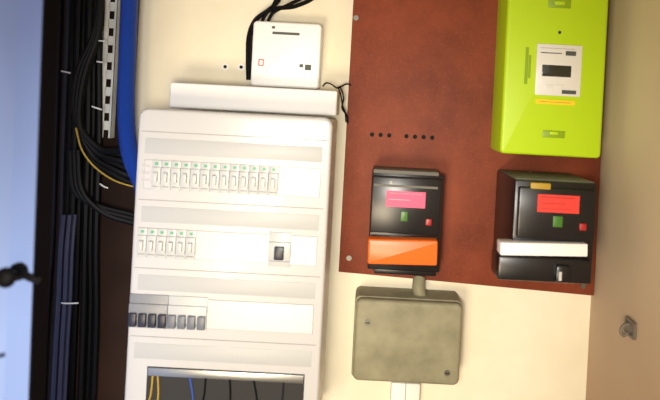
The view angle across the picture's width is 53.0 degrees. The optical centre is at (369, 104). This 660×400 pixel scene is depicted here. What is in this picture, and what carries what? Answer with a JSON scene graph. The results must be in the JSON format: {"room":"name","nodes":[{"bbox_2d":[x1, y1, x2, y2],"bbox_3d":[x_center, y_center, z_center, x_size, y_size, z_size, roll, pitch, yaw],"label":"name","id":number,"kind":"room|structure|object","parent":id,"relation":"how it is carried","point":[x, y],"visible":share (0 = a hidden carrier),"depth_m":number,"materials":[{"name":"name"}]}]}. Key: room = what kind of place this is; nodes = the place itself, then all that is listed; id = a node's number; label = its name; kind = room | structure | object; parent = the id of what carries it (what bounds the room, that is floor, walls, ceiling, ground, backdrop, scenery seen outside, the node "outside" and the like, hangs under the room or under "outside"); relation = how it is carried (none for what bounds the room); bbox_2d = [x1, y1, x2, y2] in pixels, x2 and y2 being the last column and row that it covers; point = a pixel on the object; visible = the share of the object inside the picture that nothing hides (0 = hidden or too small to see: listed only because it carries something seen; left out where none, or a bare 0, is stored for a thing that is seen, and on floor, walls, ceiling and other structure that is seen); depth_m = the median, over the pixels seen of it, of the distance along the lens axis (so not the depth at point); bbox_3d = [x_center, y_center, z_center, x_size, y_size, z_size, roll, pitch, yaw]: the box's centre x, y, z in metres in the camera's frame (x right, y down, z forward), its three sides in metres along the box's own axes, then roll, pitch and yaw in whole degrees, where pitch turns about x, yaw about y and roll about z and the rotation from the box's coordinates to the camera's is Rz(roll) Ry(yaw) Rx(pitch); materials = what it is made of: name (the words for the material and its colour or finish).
{"room":"electrical closet","nodes":[
{"label":"electrical closet","id":0,"kind":"room"},
{"bbox_2d":[135,0,590,399],"bbox_3d":[-0.389,0.227,1.060,1.652,2.500,0.120,3,0,0],"label":"wall","id":1,"kind":"structure","parent":0,"point":[517,344],"depth_m":1.00,"materials":[{"name":"beige paint"}]},
{"bbox_2d":[46,0,139,399],"bbox_3d":[-0.418,0.225,0.994,0.190,2.496,0.012,3,0,0],"label":"backboard","id":2,"kind":"object","parent":1,"relation":"attached to","point":[115,238],"visible":0.25,"depth_m":0.99,"materials":[{"name":"brown wood"}]},
{"bbox_2d":[45,0,133,399],"bbox_3d":[-0.398,0.151,0.956,0.173,0.791,0.059,3,0,0],"label":"cable bundle","id":3,"kind":"object","parent":2,"relation":"attached to","point":[81,92],"visible":0.78,"depth_m":0.96,"materials":[{"name":"black"}]},
{"bbox_2d":[102,0,119,137],"bbox_3d":[-0.386,-0.089,0.981,0.020,0.276,0.013,3,0,0],"label":"mounting rail","id":4,"kind":"object","parent":2,"relation":"attached to","point":[109,6],"visible":0.99,"depth_m":0.97,"materials":[{"name":"metal"}]},
{"bbox_2d":[117,0,137,192],"bbox_3d":[-0.325,-0.046,0.923,0.059,0.367,0.031,3,0,-26],"label":"conduit","id":5,"kind":"object","parent":2,"relation":"attached to","point":[126,76],"visible":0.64,"depth_m":0.91,"materials":[{"name":"blue plastic"}]},
{"bbox_2d":[221,63,228,69],"bbox_3d":[-0.219,-0.058,0.998,0.012,0.012,0.003,3,0,0],"label":"plug","id":6,"kind":"object","parent":1,"relation":"attached to","point":[225,66],"visible":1,"depth_m":1.00,"materials":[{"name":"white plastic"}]},
{"bbox_2d":[125,108,336,399],"bbox_3d":[-0.184,0.223,0.918,0.250,0.425,0.155,3,0,0],"label":"panel","id":7,"kind":"object","parent":1,"relation":"attached to","point":[232,233],"visible":1,"depth_m":0.85,"materials":[{"name":"white plastic"}]},
{"bbox_2d":[169,82,339,115],"bbox_3d":[-0.162,-0.008,0.956,0.232,0.035,0.082,3,0,0],"label":"duct","id":8,"kind":"object","parent":7,"relation":"on","point":[182,95],"visible":0.97,"depth_m":0.92,"materials":[{"name":"white plastic"}]},
{"bbox_2d":[237,63,244,70],"bbox_3d":[-0.195,-0.057,0.998,0.012,0.012,0.003,3,0,0],"label":"plug","id":9,"kind":"object","parent":1,"relation":"attached to","point":[241,67],"visible":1,"depth_m":1.00,"materials":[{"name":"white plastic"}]},
{"bbox_2d":[246,0,350,123],"bbox_3d":[-0.105,-0.088,0.976,0.163,0.232,0.047,3,0,3],"label":"box","id":10,"kind":"object","parent":1,"relation":"attached to","point":[282,54],"visible":1,"depth_m":0.96,"materials":[{"name":"white plastic"}]},
{"bbox_2d":[390,382,419,399],"bbox_3d":[0.025,0.956,0.989,0.043,1.088,0.022,3,0,0],"label":"cable conduit","id":11,"kind":"object","parent":1,"relation":"attached to","point":[398,390],"visible":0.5,"depth_m":0.98,"materials":[{"name":"white plastic"}]},
{"bbox_2d":[351,276,461,384],"bbox_3d":[0.054,0.324,0.968,0.155,0.147,0.064,3,0,0],"label":"junction box","id":12,"kind":"object","parent":1,"relation":"attached to","point":[408,335],"visible":1,"depth_m":0.94,"materials":[{"name":"grey metal"}]},
{"bbox_2d":[339,0,608,295],"bbox_3d":[0.156,0.024,0.990,0.382,0.501,0.020,3,0,0],"label":"board","id":13,"kind":"object","parent":1,"relation":"attached to","point":[421,73],"visible":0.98,"depth_m":0.98,"materials":[{"name":"brown wood"}]},
{"bbox_2d":[367,166,443,276],"bbox_3d":[0.050,0.167,0.948,0.103,0.149,0.068,3,0,0],"label":"main circuit breaker","id":14,"kind":"object","parent":13,"relation":"attached to","point":[406,206],"visible":1,"depth_m":0.92,"materials":[{"name":"black plastic"}]},
{"bbox_2d":[491,169,596,283],"bbox_3d":[0.229,0.163,0.908,0.125,0.132,0.148,3,0,0],"label":"main circuit breaker","id":15,"kind":"object","parent":13,"relation":"attached to","point":[544,223],"visible":1,"depth_m":0.85,"materials":[{"name":"black plastic"}]},
{"bbox_2d":[491,0,607,157],"bbox_3d":[0.257,-0.082,0.945,0.139,0.305,0.074,3,0,0],"label":"meter","id":16,"kind":"object","parent":13,"relation":"attached to","point":[549,74],"visible":1,"depth_m":0.91,"materials":[{"name":"green plastic"}]},
{"bbox_2d":[586,0,659,399],"bbox_3d":[0.386,0.268,-0.200,0.100,2.500,2.400,3,0,0],"label":"wall","id":17,"kind":"structure","parent":0,"point":[627,263],"depth_m":0.88,"materials":[{"name":"paint"}]},
{"bbox_2d":[619,316,636,339],"bbox_3d":[0.327,0.285,0.844,0.016,0.023,0.032,3,0,0],"label":"wall hook","id":18,"kind":"object","parent":17,"relation":"attached to","point":[629,327],"visible":1,"depth_m":0.84,"materials":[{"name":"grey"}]},
{"bbox_3d":[-0.507,1.522,-0.190,1.752,0.100,2.620,3,0,0],"label":"floor","id":19,"kind":"structure","parent":0,"visible":0},
{"bbox_2d":[0,0,59,399],"bbox_3d":[-0.603,0.454,0.629,0.559,2.040,0.063,2,0,0],"label":"door","id":20,"kind":"structure","parent":19,"relation":"on","point":[29,29],"depth_m":0.63,"materials":[{"name":"paint"}]}
]}

